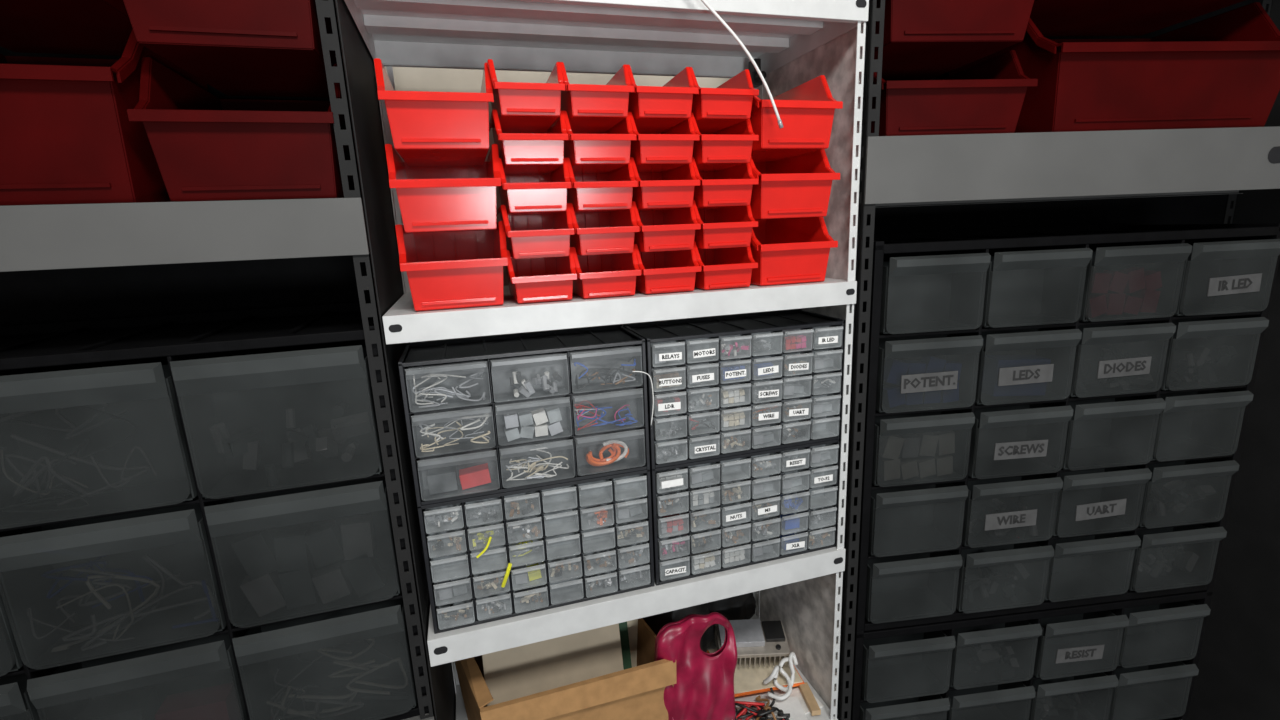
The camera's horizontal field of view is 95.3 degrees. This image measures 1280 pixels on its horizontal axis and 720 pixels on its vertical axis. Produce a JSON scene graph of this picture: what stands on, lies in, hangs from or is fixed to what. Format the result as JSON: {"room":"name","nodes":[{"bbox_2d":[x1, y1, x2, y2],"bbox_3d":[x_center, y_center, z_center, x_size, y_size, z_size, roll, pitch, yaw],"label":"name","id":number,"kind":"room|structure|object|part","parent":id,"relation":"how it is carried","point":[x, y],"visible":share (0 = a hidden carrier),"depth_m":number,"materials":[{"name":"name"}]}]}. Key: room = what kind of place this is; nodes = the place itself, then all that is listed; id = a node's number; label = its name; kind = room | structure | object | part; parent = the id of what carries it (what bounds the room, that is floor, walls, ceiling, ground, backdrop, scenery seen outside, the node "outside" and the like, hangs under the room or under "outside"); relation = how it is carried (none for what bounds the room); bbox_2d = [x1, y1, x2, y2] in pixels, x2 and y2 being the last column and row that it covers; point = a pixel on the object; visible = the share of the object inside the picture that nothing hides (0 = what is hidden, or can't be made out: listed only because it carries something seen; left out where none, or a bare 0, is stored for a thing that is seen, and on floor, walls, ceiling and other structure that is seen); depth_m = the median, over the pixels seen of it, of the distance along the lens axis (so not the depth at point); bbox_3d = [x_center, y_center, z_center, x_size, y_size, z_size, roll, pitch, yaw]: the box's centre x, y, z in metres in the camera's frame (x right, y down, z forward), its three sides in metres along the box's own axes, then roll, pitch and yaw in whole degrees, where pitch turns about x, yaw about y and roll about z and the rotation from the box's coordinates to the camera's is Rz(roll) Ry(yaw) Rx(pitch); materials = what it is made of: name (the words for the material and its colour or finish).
{"room":"electronics workshop","nodes":[
{"label":"electronics workshop","id":0,"kind":"room"},
{"bbox_2d":[374,65,745,685],"bbox_3d":[-0.141,-0.103,1.456,4.800,2.670,0.060,-6,13,-16],"label":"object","id":1,"kind":"structure","parent":0,"point":[405,78],"depth_m":1.26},
{"bbox_3d":[0.361,1.538,0.307,4.800,0.060,3.160,-6,13,-16],"label":"floor","id":2,"kind":"structure","parent":0,"visible":0},
{"bbox_2d":[0,0,455,719],"bbox_3d":[-0.878,0.218,0.921,0.982,2.340,0.382,-6,13,-16],"label":"metal shelving unit","id":3,"kind":"object","parent":2,"relation":"on","point":[59,262],"visible":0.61,"depth_m":0.86,"materials":[{"name":"grey metal"}]},
{"bbox_2d":[0,29,207,205],"bbox_3d":[-0.786,-0.328,0.795,0.282,0.240,0.317,-6,13,-16],"label":"storage bin","id":4,"kind":"object","parent":3,"relation":"on","point":[67,134],"visible":0.55,"depth_m":0.70,"materials":[{"name":"plastic"}]},
{"bbox_3d":[-0.893,-0.169,0.828,0.978,0.075,0.374,-6,13,-16],"label":"shelf","id":5,"kind":"part","parent":3,"relation":"part of","materials":[{"name":"white metal"}]},
{"bbox_3d":[-0.933,0.180,1.098,0.978,2.300,0.004,-6,13,-16],"label":"panel","id":6,"kind":"part","parent":3,"relation":"part of","materials":[{"name":"black metal"}]},
{"bbox_2d":[0,300,428,719],"bbox_3d":[-0.765,0.275,0.942,0.748,0.660,0.353,-6,13,-16],"label":"drawer organizer","id":7,"kind":"object","parent":3,"relation":"on","point":[196,523],"visible":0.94,"depth_m":0.81,"materials":[{"name":"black plastic"}]},
{"bbox_2d":[127,57,354,201],"bbox_3d":[-0.546,-0.327,0.870,0.236,0.185,0.315,-6,13,-16],"label":"storage bin","id":8,"kind":"object","parent":3,"relation":"on","point":[205,146],"visible":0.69,"depth_m":0.75,"materials":[{"name":"plastic"}]},
{"bbox_2d":[123,0,336,97],"bbox_3d":[-0.554,-0.507,0.829,0.236,0.185,0.315,-6,13,-16],"label":"storage bin","id":9,"kind":"object","parent":8,"relation":"on","point":[235,47],"visible":0.9,"depth_m":0.74,"materials":[{"name":"plastic"}]},
{"bbox_3d":[-0.411,0.168,1.057,0.003,2.300,0.360,-6,13,-16],"label":"panel","id":10,"kind":"part","parent":3,"relation":"part of","materials":[{"name":"metal"}]},
{"bbox_3d":[-0.861,0.640,1.012,0.978,0.075,0.374,-6,13,-16],"label":"shelf","id":11,"kind":"part","parent":3,"relation":"part of","materials":[{"name":"grey metal"}]},
{"bbox_2d":[344,0,868,719],"bbox_3d":[-0.031,0.129,1.160,0.784,2.340,0.377,-6,13,-16],"label":"metal shelving unit","id":12,"kind":"object","parent":2,"relation":"on","point":[796,42],"visible":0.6,"depth_m":1.03,"materials":[{"name":"white metal"}]},
{"bbox_2d":[395,221,507,310],"bbox_3d":[-0.299,-0.159,0.949,0.158,0.124,0.248,-6,13,-16],"label":"storage bin","id":13,"kind":"object","parent":12,"relation":"on","point":[461,269],"visible":0.84,"depth_m":0.86,"materials":[{"name":"plastic"}]},
{"bbox_2d":[385,144,500,232],"bbox_3d":[-0.304,-0.268,0.924,0.158,0.124,0.248,-6,13,-16],"label":"storage bin","id":14,"kind":"object","parent":13,"relation":"on","point":[453,198],"visible":1,"depth_m":0.83,"materials":[{"name":"plastic"}]},
{"bbox_2d":[374,58,493,166],"bbox_3d":[-0.308,-0.377,0.899,0.158,0.124,0.248,-6,13,-16],"label":"storage bin","id":15,"kind":"object","parent":14,"relation":"on","point":[429,129],"visible":0.98,"depth_m":0.81,"materials":[{"name":"plastic"}]},
{"bbox_2d":[417,469,654,633],"bbox_3d":[-0.179,0.301,1.039,0.377,0.230,0.160,-6,13,-16],"label":"drawer organizer","id":16,"kind":"object","parent":12,"relation":"on","point":[567,543],"visible":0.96,"depth_m":0.98,"materials":[{"name":"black plastic"}]},
{"bbox_2d":[476,536,511,586],"bbox_3d":[-0.235,0.327,0.941,0.054,0.094,0.010,-4,13,-9],"label":"ties","id":17,"kind":"object","parent":16,"relation":"attached to","point":[508,569],"visible":1,"depth_m":0.94,"materials":[{"name":"yellow plastic"}]},
{"bbox_2d":[398,325,649,505],"bbox_3d":[-0.188,0.080,0.990,0.377,0.230,0.159,-6,13,-16],"label":"drawer organizer","id":18,"kind":"object","parent":16,"relation":"on","point":[486,415],"visible":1,"depth_m":0.94,"materials":[{"name":"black plastic"}]},
{"bbox_2d":[632,371,653,424],"bbox_3d":[0.006,0.063,0.956,0.034,0.096,0.003,-6,13,-14],"label":"wire","id":19,"kind":"object","parent":18,"relation":"hanging from","point":[632,371],"visible":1,"depth_m":0.96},
{"bbox_2d":[505,247,576,303],"bbox_3d":[-0.168,-0.143,0.956,0.106,0.080,0.170,-6,13,-16],"label":"storage bin","id":20,"kind":"object","parent":12,"relation":"on","point":[530,280],"visible":0.7,"depth_m":0.90,"materials":[{"name":"plastic"}]},
{"bbox_2d":[496,203,574,258],"bbox_3d":[-0.170,-0.208,0.941,0.106,0.080,0.170,-6,13,-16],"label":"storage bin","id":21,"kind":"object","parent":20,"relation":"on","point":[527,236],"visible":0.84,"depth_m":0.88,"materials":[{"name":"plastic"}]},
{"bbox_2d":[498,158,571,215],"bbox_3d":[-0.173,-0.274,0.926,0.106,0.080,0.170,-6,13,-16],"label":"storage bin","id":22,"kind":"object","parent":21,"relation":"on","point":[540,194],"visible":0.84,"depth_m":0.86,"materials":[{"name":"plastic"}]},
{"bbox_2d":[489,109,568,174],"bbox_3d":[-0.175,-0.339,0.911,0.106,0.080,0.170,-6,13,-16],"label":"storage bin","id":23,"kind":"object","parent":22,"relation":"on","point":[520,153],"visible":0.94,"depth_m":0.85,"materials":[{"name":"plastic"}]},
{"bbox_2d":[487,59,564,132],"bbox_3d":[-0.178,-0.405,0.896,0.106,0.080,0.170,-6,13,-16],"label":"storage bin","id":24,"kind":"object","parent":23,"relation":"on","point":[521,107],"visible":0.91,"depth_m":0.84,"materials":[{"name":"plastic"}]},
{"bbox_2d":[455,618,676,719],"bbox_3d":[-0.168,0.664,1.196,0.422,0.249,0.289,-6,13,-16],"label":"open cardboard box","id":25,"kind":"object","parent":12,"relation":"on","point":[634,693],"visible":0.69,"depth_m":1.08,"materials":[{"name":"brown cardboard"}]},
{"bbox_2d":[482,622,631,705],"bbox_3d":[-0.156,0.637,1.171,0.295,0.248,0.098,-6,13,-16],"label":"folder","id":26,"kind":"object","parent":25,"relation":"in","point":[529,669],"visible":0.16,"depth_m":1.15,"materials":[{"name":"beige paper"}]},
{"bbox_2d":[627,619,637,666],"bbox_3d":[-0.044,0.582,1.234,0.096,0.185,0.006,-6,13,-16],"label":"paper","id":27,"kind":"object","parent":25,"relation":"in","point":[632,625],"visible":0.03,"depth_m":1.25,"materials":[{"name":"beige paper"}]},
{"bbox_2d":[572,246,640,298],"bbox_3d":[-0.070,-0.153,0.984,0.106,0.080,0.170,-6,13,-16],"label":"storage bin","id":28,"kind":"object","parent":12,"relation":"on","point":[603,275],"visible":0.76,"depth_m":0.93,"materials":[{"name":"plastic"}]},
{"bbox_2d":[569,203,639,254],"bbox_3d":[-0.072,-0.219,0.969,0.106,0.080,0.170,-6,13,-16],"label":"storage bin","id":29,"kind":"object","parent":28,"relation":"on","point":[610,232],"visible":0.77,"depth_m":0.91,"materials":[{"name":"plastic"}]},
{"bbox_2d":[566,158,637,213],"bbox_3d":[-0.075,-0.284,0.954,0.106,0.080,0.170,-6,13,-16],"label":"storage bin","id":30,"kind":"object","parent":29,"relation":"on","point":[611,191],"visible":0.79,"depth_m":0.89,"materials":[{"name":"plastic"}]},
{"bbox_2d":[563,111,635,173],"bbox_3d":[-0.078,-0.350,0.939,0.106,0.080,0.170,-6,13,-16],"label":"storage bin","id":31,"kind":"object","parent":30,"relation":"on","point":[588,153],"visible":0.71,"depth_m":0.88,"materials":[{"name":"plastic"}]},
{"bbox_2d":[560,62,633,133],"bbox_3d":[-0.080,-0.415,0.924,0.106,0.080,0.170,-6,13,-16],"label":"storage bin","id":32,"kind":"object","parent":31,"relation":"on","point":[590,108],"visible":0.84,"depth_m":0.86,"materials":[{"name":"plastic"}]},
{"bbox_3d":[-0.060,-0.565,1.000,0.778,0.045,0.374,-6,13,-16],"label":"shelf","id":33,"kind":"part","parent":12,"relation":"part of","materials":[{"name":"white metal"}]},
{"bbox_3d":[-0.042,-0.118,1.101,0.778,0.040,0.374,-6,13,-16],"label":"shelf","id":34,"kind":"part","parent":12,"relation":"part of","materials":[{"name":"white metal"}]},
{"bbox_3d":[-0.021,0.397,1.218,0.778,0.048,0.374,-6,13,-16],"label":"shelf","id":35,"kind":"part","parent":12,"relation":"part of","materials":[{"name":"white metal"}]},
{"bbox_3d":[-0.005,0.785,1.306,0.778,0.045,0.374,-6,13,-16],"label":"shelf","id":36,"kind":"part","parent":12,"relation":"part of","materials":[{"name":"white metal"}]},
{"bbox_2d":[634,244,700,293],"bbox_3d":[0.028,-0.164,1.012,0.106,0.080,0.170,-6,13,-16],"label":"storage bin","id":37,"kind":"object","parent":12,"relation":"on","point":[661,271],"visible":0.58,"depth_m":0.95,"materials":[{"name":"plastic"}]},
{"bbox_2d":[632,201,700,251],"bbox_3d":[0.025,-0.229,0.997,0.106,0.080,0.170,-6,13,-16],"label":"storage bin","id":38,"kind":"object","parent":37,"relation":"on","point":[674,229],"visible":0.7,"depth_m":0.94,"materials":[{"name":"plastic"}]},
{"bbox_2d":[630,157,699,211],"bbox_3d":[0.023,-0.294,0.982,0.106,0.080,0.170,-6,13,-16],"label":"storage bin","id":39,"kind":"object","parent":38,"relation":"on","point":[671,189],"visible":0.72,"depth_m":0.92,"materials":[{"name":"plastic"}]},
{"bbox_2d":[629,112,698,172],"bbox_3d":[0.020,-0.360,0.967,0.106,0.080,0.170,-6,13,-16],"label":"storage bin","id":40,"kind":"object","parent":39,"relation":"on","point":[672,148],"visible":0.73,"depth_m":0.91,"materials":[{"name":"plastic"}]},
{"bbox_2d":[627,65,697,133],"bbox_3d":[0.017,-0.425,0.952,0.106,0.080,0.170,-6,13,-16],"label":"storage bin","id":41,"kind":"object","parent":40,"relation":"on","point":[654,109],"visible":0.84,"depth_m":0.89,"materials":[{"name":"plastic"}]},
{"bbox_2d":[643,603,713,652],"bbox_3d":[0.076,0.598,1.365,0.186,0.283,0.152,-6,13,-16],"label":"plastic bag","id":42,"kind":"object","parent":12,"relation":"on","point":[655,622],"visible":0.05,"depth_m":1.30,"materials":[{"name":"black plastic"}]},
{"bbox_2d":[655,612,737,719],"bbox_3d":[0.112,0.637,1.167,0.171,0.294,0.072,-6,13,-16],"label":"plastic bag","id":43,"kind":"object","parent":12,"relation":"on","point":[703,689],"visible":0.96,"depth_m":1.14,"materials":[{"name":"pink plastic"}]},
{"bbox_2d":[694,241,757,289],"bbox_3d":[0.126,-0.174,1.040,0.106,0.080,0.170,-6,13,-16],"label":"storage bin","id":44,"kind":"object","parent":12,"relation":"on","point":[721,268],"visible":0.57,"depth_m":0.98,"materials":[{"name":"plastic"}]},
{"bbox_2d":[693,200,757,248],"bbox_3d":[0.123,-0.239,1.025,0.106,0.080,0.170,-6,13,-16],"label":"storage bin","id":45,"kind":"object","parent":44,"relation":"on","point":[730,227],"visible":0.65,"depth_m":0.97,"materials":[{"name":"plastic"}]},
{"bbox_2d":[692,157,757,209],"bbox_3d":[0.120,-0.305,1.010,0.106,0.080,0.170,-6,13,-16],"label":"storage bin","id":46,"kind":"object","parent":45,"relation":"on","point":[732,186],"visible":0.63,"depth_m":0.95,"materials":[{"name":"plastic"}]},
{"bbox_2d":[691,113,758,171],"bbox_3d":[0.118,-0.370,0.995,0.106,0.080,0.170,-6,13,-16],"label":"storage bin","id":47,"kind":"object","parent":46,"relation":"on","point":[731,146],"visible":0.63,"depth_m":0.93,"materials":[{"name":"plastic"}]},
{"bbox_2d":[690,67,758,133],"bbox_3d":[0.115,-0.436,0.980,0.106,0.080,0.170,-6,13,-16],"label":"storage bin","id":48,"kind":"object","parent":47,"relation":"on","point":[729,104],"visible":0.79,"depth_m":0.92,"materials":[{"name":"plastic"}]},
{"bbox_2d":[708,592,755,637],"bbox_3d":[0.217,0.611,1.474,0.175,0.203,0.074,-6,13,-16],"label":"plastic bag","id":49,"kind":"object","parent":12,"relation":"on","point":[741,607],"visible":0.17,"depth_m":1.45,"materials":[{"name":"black plastic"}]},
{"bbox_2d":[701,0,782,128],"bbox_3d":[0.121,-0.460,0.861,0.209,0.221,0.017,-5,13,-13],"label":"cable","id":50,"kind":"object","parent":12,"relation":"hanging from","point":[705,3],"visible":1,"depth_m":0.87,"materials":[{"name":"white plastic"}]},
{"bbox_2d":[650,438,840,585],"bbox_3d":[0.185,0.262,1.143,0.377,0.230,0.160,-6,13,-16],"label":"drawer organizer","id":51,"kind":"object","parent":12,"relation":"on","point":[716,515],"visible":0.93,"depth_m":1.08,"materials":[{"name":"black plastic"}]},
{"bbox_2d":[623,309,845,467],"bbox_3d":[0.176,0.042,1.093,0.377,0.230,0.159,-6,13,-16],"label":"drawer organizer","id":52,"kind":"object","parent":51,"relation":"on","point":[727,385],"visible":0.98,"depth_m":1.03,"materials":[{"name":"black plastic"}]},
{"bbox_2d":[707,649,804,696],"bbox_3d":[0.267,0.718,1.367,0.185,0.008,0.150,-4,13,-9],"label":"clipboard","id":53,"kind":"object","parent":12,"relation":"on","point":[748,680],"visible":0.37,"depth_m":1.33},
{"bbox_2d":[715,619,789,667],"bbox_3d":[0.262,0.661,1.368,0.162,0.078,0.093,-2,13,0],"label":"electronic device","id":54,"kind":"object","parent":53,"relation":"on","point":[754,638],"visible":0.8,"depth_m":1.35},
{"bbox_2d":[748,58,765,87],"bbox_3d":[0.246,-0.605,1.224,0.025,0.051,0.055,-6,13,-16],"label":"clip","id":55,"kind":"object","parent":12,"relation":"attached to","point":[756,80],"visible":0.68,"depth_m":1.22,"materials":[{"name":"black plastic"}]},
{"bbox_2d":[751,687,823,719],"bbox_3d":[0.316,0.756,1.260,0.164,0.006,0.095,-6,13,-16],"label":"paper sheets","id":56,"kind":"object","parent":12,"relation":"on","point":[795,704],"visible":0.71,"depth_m":1.27,"materials":[{"name":"white paper"}]},
{"bbox_2d":[735,688,789,719],"bbox_3d":[0.252,0.744,1.235,0.112,0.033,0.088,-6,13,-16],"label":"pile","id":57,"kind":"object","parent":56,"relation":"on","point":[762,712],"visible":0.85,"depth_m":1.23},
{"bbox_2d":[763,652,797,699],"bbox_3d":[0.319,0.701,1.291,0.093,0.061,0.065,-6,13,-16],"label":"cord","id":58,"kind":"object","parent":56,"relation":"on","point":[792,658],"visible":1,"depth_m":1.29,"materials":[{"name":"white plastic"}]},
{"bbox_2d":[799,682,820,715],"bbox_3d":[0.371,0.741,1.276,0.020,0.012,0.080,-3,13,-5],"label":"wooden stick","id":59,"kind":"object","parent":56,"relation":"on","point":[805,690],"visible":1,"depth_m":1.27,"materials":[{"name":"brown wood"}]},
{"bbox_2d":[750,217,837,285],"bbox_3d":[0.235,-0.215,1.102,0.158,0.124,0.248,-6,13,-16],"label":"storage bin","id":60,"kind":"object","parent":12,"relation":"on","point":[788,250],"visible":0.53,"depth_m":1.01,"materials":[{"name":"plastic"}]},
{"bbox_2d":[750,149,839,219],"bbox_3d":[0.231,-0.324,1.077,0.158,0.124,0.248,-6,13,-16],"label":"storage bin","id":61,"kind":"object","parent":60,"relation":"on","point":[799,186],"visible":0.52,"depth_m":0.98,"materials":[{"name":"plastic"}]},
{"bbox_2d":[750,75,842,163],"bbox_3d":[0.227,-0.433,1.052,0.158,0.124,0.248,-6,13,-16],"label":"storage bin","id":62,"kind":"object","parent":61,"relation":"on","point":[806,111],"visible":0.71,"depth_m":0.96,"materials":[{"name":"plastic"}]},
{"bbox_3d":[0.341,0.089,1.272,0.003,2.300,0.360,-6,13,-16],"label":"panel","id":63,"kind":"part","parent":12,"relation":"part of","materials":[{"name":"white metal"}]},
{"bbox_2d":[838,0,1279,719],"bbox_3d":[0.976,0.047,1.341,1.202,2.340,0.383,-4,13,-6],"label":"metal shelving unit","id":64,"kind":"object","parent":2,"relation":"on","point":[913,183],"visible":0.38,"depth_m":1.22,"materials":[{"name":"grey painted metal"},{"name":"dark metal"}]},
{"bbox_3d":[0.382,0.085,1.280,0.003,2.300,0.360,-4,13,-6],"label":"panel","id":65,"kind":"part","parent":64,"relation":"part of","materials":[{"name":"metal"}]},
{"bbox_2d":[871,50,1037,135],"bbox_3d":[0.525,-0.494,1.132,0.289,0.150,0.314,-4,13,-6],"label":"storage bin","id":66,"kind":"object","parent":64,"relation":"on","point":[986,97],"visible":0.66,"depth_m":1.00,"materials":[{"name":"plastic"}]},
{"bbox_2d":[874,0,1033,80],"bbox_3d":[0.519,-0.640,1.099,0.289,0.150,0.314,-4,13,-6],"label":"storage bin","id":67,"kind":"object","parent":66,"relation":"on","point":[923,39],"visible":0.57,"depth_m":0.98,"materials":[{"name":"plastic"}]},
{"bbox_2d":[844,589,1212,719],"bbox_3d":[0.859,0.821,1.472,0.835,0.661,0.357,-4,13,-6],"label":"drawer organizer","id":68,"kind":"object","parent":64,"relation":"on","point":[1131,659],"visible":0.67,"depth_m":1.28,"materials":[{"name":"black plastic"}]},
{"bbox_2d":[849,222,1279,631],"bbox_3d":[0.830,0.115,1.312,0.835,0.801,0.356,-4,13,-6],"label":"drawer organizer","id":69,"kind":"object","parent":68,"relation":"on","point":[1056,416],"visible":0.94,"depth_m":1.15,"materials":[{"name":"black plastic"}]},
{"bbox_3d":[0.954,0.006,1.525,1.200,2.300,0.005,-4,13,-6],"label":"panel","id":70,"kind":"part","parent":64,"relation":"part of","materials":[{"name":"grey metal"}]},
{"bbox_3d":[0.958,-0.400,1.235,1.200,0.110,0.374,-4,13,-6],"label":"shelf","id":71,"kind":"part","parent":64,"relation":"part of","materials":[{"name":"white metal"}]},
{"bbox_2d":[949,2,1279,132],"bbox_3d":[0.935,-0.564,1.165,0.514,0.240,0.317,-4,13,-6],"label":"storage bin","id":72,"kind":"object","parent":64,"relation":"on","point":[1222,70],"visible":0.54,"depth_m":1.05,"materials":[{"name":"plastic"}]},
{"bbox_2d":[1030,0,1244,35],"bbox_3d":[0.926,-0.798,1.112,0.514,0.240,0.317,-4,13,-6],"label":"storage bin","id":73,"kind":"object","parent":72,"relation":"on","point":[1051,17],"visible":0.61,"depth_m":1.16,"materials":[{"name":"plastic"}]},
{"bbox_3d":[1.569,0.008,1.408,0.003,2.300,0.360,-4,13,-6],"label":"panel","id":74,"kind":"part","parent":64,"relation":"part of","materials":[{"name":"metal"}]}
]}

